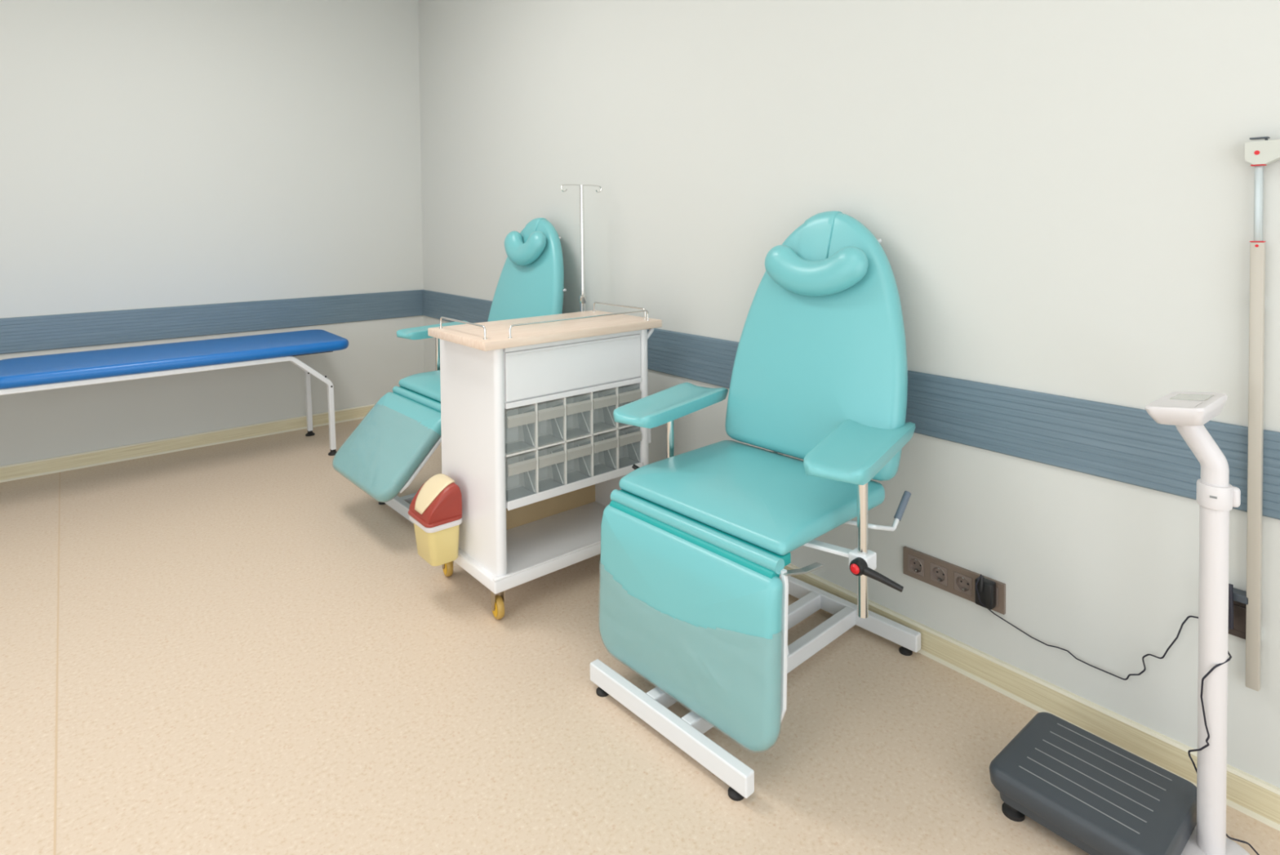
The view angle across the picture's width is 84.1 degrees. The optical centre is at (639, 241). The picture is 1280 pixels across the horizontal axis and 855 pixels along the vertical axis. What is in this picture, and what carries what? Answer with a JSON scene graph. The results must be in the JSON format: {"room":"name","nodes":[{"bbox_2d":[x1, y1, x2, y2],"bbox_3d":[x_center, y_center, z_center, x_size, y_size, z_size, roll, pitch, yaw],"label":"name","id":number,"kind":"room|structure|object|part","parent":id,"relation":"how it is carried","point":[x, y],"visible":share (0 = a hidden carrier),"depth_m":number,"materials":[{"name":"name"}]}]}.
{"room":"medical treatment room","nodes":[
{"label":"medical treatment room","id":0,"kind":"room"},
{"bbox_2d":[0,0,424,466],"bbox_3d":[-3.117,-0.237,3.748,4.240,2.900,0.120,-2,2,-39],"label":"wall","id":1,"kind":"structure","parent":0,"point":[154,153],"depth_m":4.13,"materials":[{"name":"white paint"}]},
{"bbox_2d":[0,404,375,482],"bbox_3d":[-3.060,1.173,3.728,4.000,0.079,0.019,-2,2,-39],"label":"baseboard","id":2,"kind":"structure","parent":1,"relation":"attached to","point":[11,472],"depth_m":4.03,"materials":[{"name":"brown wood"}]},
{"bbox_2d":[0,289,422,354],"bbox_3d":[-3.069,0.476,3.714,4.000,0.181,0.012,-2,2,-39],"label":"trim","id":3,"kind":"structure","parent":1,"relation":"attached to","point":[54,331],"depth_m":4.10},
{"bbox_2d":[0,417,1279,854],"bbox_3d":[-0.983,1.304,1.178,4.240,0.100,6.840,-2,2,-39],"label":"floor","id":4,"kind":"structure","parent":0,"point":[259,653],"depth_m":1.86,"materials":[{"name":"laminate"}]},
{"bbox_2d":[53,471,60,854],"bbox_3d":[-0.981,1.254,1.185,0.004,0.001,6.550,-2,2,-39],"label":"trim","id":5,"kind":"structure","parent":4,"relation":"attached to","point":[57,642],"depth_m":1.90,"materials":[{"name":"beige"}]},
{"bbox_2d":[0,328,348,455],"bbox_3d":[-2.603,0.889,3.592,2.049,0.645,0.599,-2,2,-39],"label":"couch","id":6,"kind":"object","parent":4,"relation":"on","point":[57,371],"visible":1,"depth_m":3.57,"materials":[{"name":"blue leather"}]},
{"bbox_3d":[-2.739,0.903,3.758,1.868,0.551,0.036,-2,2,-39],"label":"leg frame","id":7,"kind":"part","parent":6,"relation":"part of","materials":[{"name":"white metal"}]},
{"bbox_3d":[-2.605,0.635,3.586,1.870,0.010,0.490,-2,2,-39],"label":"board","id":8,"kind":"part","parent":6,"relation":"part of","materials":[{"name":"blue leather"}]},
{"bbox_2d":[333,217,566,523],"bbox_3d":[-0.831,0.547,3.274,1.009,1.309,0.934,-2,2,-42],"label":"chair","id":9,"kind":"object","parent":4,"relation":"on","point":[383,452],"visible":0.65,"depth_m":3.18,"materials":[{"name":"teal leather"}]},
{"bbox_3d":[-0.778,0.655,3.304,0.479,0.060,0.579,-2,2,-42],"label":"seat","id":10,"kind":"part","parent":9,"relation":"part of","materials":[{"name":"teal leather"}]},
{"bbox_3d":[-1.007,0.448,3.586,0.171,0.040,0.436,1,2,39],"label":"armrest","id":11,"kind":"part","parent":9,"relation":"part of","materials":[{"name":"teal leather"}]},
{"bbox_3d":[-1.014,0.661,3.563,0.025,0.391,0.025,-2,2,-42],"label":"armrest post","id":12,"kind":"part","parent":9,"relation":"part of","materials":[{"name":"silver metal"}]},
{"bbox_2d":[504,231,546,265],"bbox_3d":[-0.570,0.035,3.479,0.093,0.170,0.325,-2,2,-42],"label":"pillow","id":13,"kind":"object","parent":9,"relation":"on","point":[524,247],"depth_m":3.42,"materials":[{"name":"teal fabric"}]},
{"bbox_3d":[-0.553,0.257,3.498,0.221,0.736,0.598,-2,2,-42],"label":"backrest","id":14,"kind":"part","parent":9,"relation":"part of","materials":[{"name":"teal leather"}]},
{"bbox_2d":[427,301,662,619],"bbox_3d":[-0.347,0.735,2.605,0.737,0.956,0.483,-2,2,-40],"label":"trolley","id":15,"kind":"object","parent":4,"relation":"on","point":[535,451],"visible":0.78,"depth_m":2.43,"materials":[{"name":"white plastic"}]},
{"bbox_2d":[408,473,462,565],"bbox_3d":[-0.689,0.940,2.415,0.150,0.266,0.176,-2,2,-40],"label":"bin","id":16,"kind":"object","parent":15,"relation":"hanging from","point":[435,510],"visible":1,"depth_m":2.36,"materials":[{"name":"yellow plastic"}]},
{"bbox_2d":[408,482,462,527],"bbox_3d":[-0.697,0.872,2.407,0.131,0.117,0.176,-2,2,-40],"label":"lid","id":17,"kind":"object","parent":16,"relation":"attached to","point":[435,504],"depth_m":2.36,"materials":[{"name":"red plastic"}]},
{"bbox_3d":[-0.594,0.286,2.362,0.014,0.041,0.336,-2,2,-40],"label":"gallery rail","id":18,"kind":"part","parent":15,"relation":"part of","materials":[{"name":"silver metal"}]},
{"bbox_3d":[-0.573,0.702,2.418,0.038,0.737,0.415,-2,2,-40],"label":"panel","id":19,"kind":"part","parent":15,"relation":"part of","materials":[{"name":"white laminate"}]},
{"bbox_2d":[427,310,662,351],"bbox_3d":[-0.332,0.313,2.569,0.734,0.028,0.418,-2,2,-40],"label":"countertop","id":20,"kind":"structure","parent":15,"relation":"on","point":[496,331],"depth_m":2.46,"materials":[{"name":"brown wood"}]},
{"bbox_3d":[-0.402,0.956,2.694,0.569,0.212,0.008,-2,2,-40],"label":"panel","id":21,"kind":"part","parent":15,"relation":"part of","materials":[{"name":"beige wood"}]},
{"bbox_3d":[-0.340,0.336,2.599,0.569,0.020,0.391,-2,2,-40],"label":"rail","id":22,"kind":"part","parent":15,"relation":"part of","materials":[{"name":"silver metal"}]},
{"bbox_3d":[-0.215,0.430,2.456,0.565,0.157,0.008,-2,2,-40],"label":"drawer","id":23,"kind":"part","parent":15,"relation":"part of","materials":[{"name":"white laminate"}]},
{"bbox_2d":[504,377,641,408],"bbox_3d":[-0.338,0.520,2.603,0.569,0.018,0.393,-2,2,-40],"label":"shelf","id":24,"kind":"object","parent":15,"relation":"attached to","point":[560,394],"depth_m":2.43,"materials":[{"name":"white plastic"}]},
{"bbox_2d":[506,456,642,510],"bbox_3d":[-0.334,0.842,2.610,0.569,0.029,0.396,-2,2,-40],"label":"shelf","id":25,"kind":"object","parent":15,"relation":"attached to","point":[519,493],"depth_m":2.47,"materials":[{"name":"white plastic"}]},
{"bbox_3d":[-0.192,0.280,2.443,0.594,0.041,0.014,-2,2,-40],"label":"gallery rail","id":26,"kind":"part","parent":15,"relation":"part of","materials":[{"name":"silver metal"}]},
{"bbox_3d":[-0.085,0.270,2.794,0.014,0.041,0.336,-2,2,-40],"label":"gallery rail","id":27,"kind":"part","parent":15,"relation":"part of","materials":[{"name":"silver metal"}]},
{"bbox_3d":[-0.110,0.688,2.811,0.038,0.737,0.415,-2,2,-40],"label":"panel","id":28,"kind":"part","parent":15,"relation":"part of","materials":[{"name":"white laminate"}]},
{"bbox_3d":[-0.073,0.347,2.800,0.049,0.055,0.352,-2,2,-40],"label":"push handle","id":29,"kind":"part","parent":15,"relation":"part of","materials":[{"name":"white metal"}]},
{"bbox_2d":[560,184,601,311],"bbox_3d":[-0.251,0.474,3.149,0.260,1.450,0.260,-2,2,-39],"label":"stand","id":30,"kind":"object","parent":4,"relation":"on","point":[583,299],"visible":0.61,"depth_m":3.13,"materials":[{"name":"white metal"}]},
{"bbox_2d":[590,210,920,800],"bbox_3d":[0.334,0.567,2.001,0.808,1.308,0.947,-2,2,-42],"label":"chair","id":31,"kind":"object","parent":4,"relation":"on","point":[696,544],"visible":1,"depth_m":1.90,"materials":[{"name":"teal leather"}]},
{"bbox_3d":[0.034,0.731,2.214,0.116,0.069,0.038,0,1,20],"label":"clamp lever","id":32,"kind":"part","parent":31,"relation":"part of","materials":[{"name":"black plastic"}]},
{"bbox_3d":[0.096,0.706,2.223,0.025,0.345,0.025,-2,2,-42],"label":"armrest post","id":33,"kind":"part","parent":31,"relation":"part of","materials":[{"name":"silver metal"}]},
{"bbox_3d":[0.100,0.515,2.253,0.171,0.040,0.460,0,2,35],"label":"armrest","id":34,"kind":"part","parent":31,"relation":"part of","materials":[{"name":"teal leather"}]},
{"bbox_3d":[0.306,0.676,1.972,0.479,0.060,0.579,-2,2,-42],"label":"seat","id":35,"kind":"part","parent":31,"relation":"part of","materials":[{"name":"teal leather"}]},
{"bbox_3d":[0.372,0.753,1.630,0.134,0.027,0.021,-2,2,-40],"label":"release lever","id":36,"kind":"part","parent":31,"relation":"part of","materials":[{"name":"silver metal"}]},
{"bbox_3d":[0.547,0.280,2.168,0.239,0.735,0.598,-2,2,-42],"label":"backrest","id":37,"kind":"part","parent":31,"relation":"part of","materials":[{"name":"teal leather"}]},
{"bbox_2d":[764,244,868,296],"bbox_3d":[0.522,0.089,2.143,0.087,0.152,0.356,-2,2,-42],"label":"pillow","id":38,"kind":"object","parent":31,"relation":"on","point":[793,270],"depth_m":2.11,"materials":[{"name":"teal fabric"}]},
{"bbox_3d":[0.562,0.521,1.808,0.178,0.040,0.475,0,2,33],"label":"armrest","id":39,"kind":"part","parent":31,"relation":"part of","materials":[{"name":"teal leather"}]},
{"bbox_3d":[0.527,0.715,1.678,0.025,0.345,0.025,-2,2,-42],"label":"armrest post","id":40,"kind":"part","parent":31,"relation":"part of","materials":[{"name":"silver metal"}]},
{"bbox_3d":[0.580,0.736,1.834,0.205,0.042,0.086,-1,1,2],"label":"recline lever","id":41,"kind":"part","parent":31,"relation":"part of","materials":[{"name":"white metal"}]},
{"bbox_3d":[0.540,0.766,1.626,0.118,0.056,0.034,0,2,32],"label":"clamp lever","id":42,"kind":"part","parent":31,"relation":"part of","materials":[{"name":"black plastic"}]},
{"bbox_2d":[989,391,1259,854],"bbox_3d":[1.099,0.765,1.403,0.403,0.926,0.637,-2,2,-39],"label":"weighing scale","id":43,"kind":"object","parent":4,"relation":"on","point":[1095,793],"visible":1,"depth_m":1.39,"materials":[{"name":"grey plastic"}]},
{"bbox_3d":[1.114,0.836,1.380,0.045,0.705,0.045,-2,2,-39],"label":"post","id":44,"kind":"part","parent":43,"relation":"part of","materials":[{"name":"white plastic"}]},
{"bbox_3d":[1.089,1.203,1.353,0.216,0.030,0.096,-2,2,-39],"label":"post","id":45,"kind":"part","parent":43,"relation":"part of","materials":[{"name":"white plastic"}]},
{"bbox_2d":[417,0,1279,787],"bbox_3d":[0.638,-0.242,2.394,0.120,2.900,6.720,-2,2,-39],"label":"wall","id":46,"kind":"structure","parent":0,"point":[1058,195],"depth_m":1.98,"materials":[{"name":"white paint"}]},
{"bbox_2d":[422,289,1279,519],"bbox_3d":[0.560,0.471,2.411,0.012,0.181,6.588,-2,2,-39],"label":"trim","id":47,"kind":"structure","parent":46,"relation":"attached to","point":[1117,442],"depth_m":1.82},
{"bbox_2d":[902,546,1005,614],"bbox_3d":[0.889,0.962,2.024,0.012,0.081,0.295,-2,2,-39],"label":"strip","id":48,"kind":"object","parent":46,"relation":"attached to","point":[948,576],"visible":0.81,"depth_m":2.03,"materials":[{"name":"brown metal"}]},
{"bbox_2d":[907,553,924,576],"bbox_3d":[0.822,0.961,2.107,0.011,0.052,0.052,-2,2,-39],"label":"socket","id":49,"kind":"object","parent":48,"relation":"attached to","point":[915,561],"depth_m":2.11,"materials":[{"name":"brown plastic"}]},
{"bbox_2d":[930,562,947,586],"bbox_3d":[0.867,0.962,2.052,0.011,0.052,0.052,-2,2,-39],"label":"socket","id":50,"kind":"object","parent":48,"relation":"attached to","point":[939,571],"depth_m":2.05,"materials":[{"name":"brown plastic"}]},
{"bbox_2d":[954,571,972,595],"bbox_3d":[0.911,0.963,1.996,0.011,0.052,0.052,-2,2,-39],"label":"socket","id":51,"kind":"object","parent":48,"relation":"attached to","point":[962,580],"depth_m":2.00,"materials":[{"name":"brown plastic"}]},
{"bbox_2d":[995,586,998,606],"bbox_3d":[0.956,0.964,1.942,0.011,0.052,0.052,-2,2,-39],"label":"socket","id":52,"kind":"object","parent":48,"relation":"attached to","point":[997,588],"depth_m":1.92,"materials":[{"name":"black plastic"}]},
{"bbox_2d":[974,573,1198,679],"bbox_3d":[1.091,0.936,1.734,0.059,0.219,0.537,-2,2,-39],"label":"power adapter","id":53,"kind":"object","parent":52,"relation":"attached to","point":[984,588],"visible":0.96,"depth_m":1.91,"materials":[{"name":"black plastic"}]},
{"bbox_2d":[783,563,1279,831],"bbox_3d":[0.560,1.169,2.431,0.019,0.079,6.600,-2,2,-39],"label":"baseboard","id":54,"kind":"structure","parent":46,"relation":"attached to","point":[1258,798],"depth_m":1.77,"materials":[{"name":"beige wood"}]},
{"bbox_2d":[1228,587,1248,639],"bbox_3d":[1.277,0.800,1.527,0.030,0.102,0.081,-2,2,-39],"label":"wall socket","id":55,"kind":"object","parent":46,"relation":"attached to","point":[1240,598],"visible":0.37,"depth_m":1.52,"materials":[{"name":"brown plastic"}]},
{"bbox_3d":[1.277,0.758,1.524,0.029,0.018,0.056,-2,2,-39],"label":"lid","id":56,"kind":"part","parent":55,"relation":"part of","materials":[{"name":"grey plastic"}]},
{"bbox_2d":[1244,136,1279,690],"bbox_3d":[1.329,0.365,1.440,0.039,1.159,0.160,-2,2,-39],"label":"gauge","id":57,"kind":"object","parent":46,"relation":"attached to","point":[1260,153],"visible":1,"depth_m":1.48,"materials":[{"name":"beige paint"}]}
]}

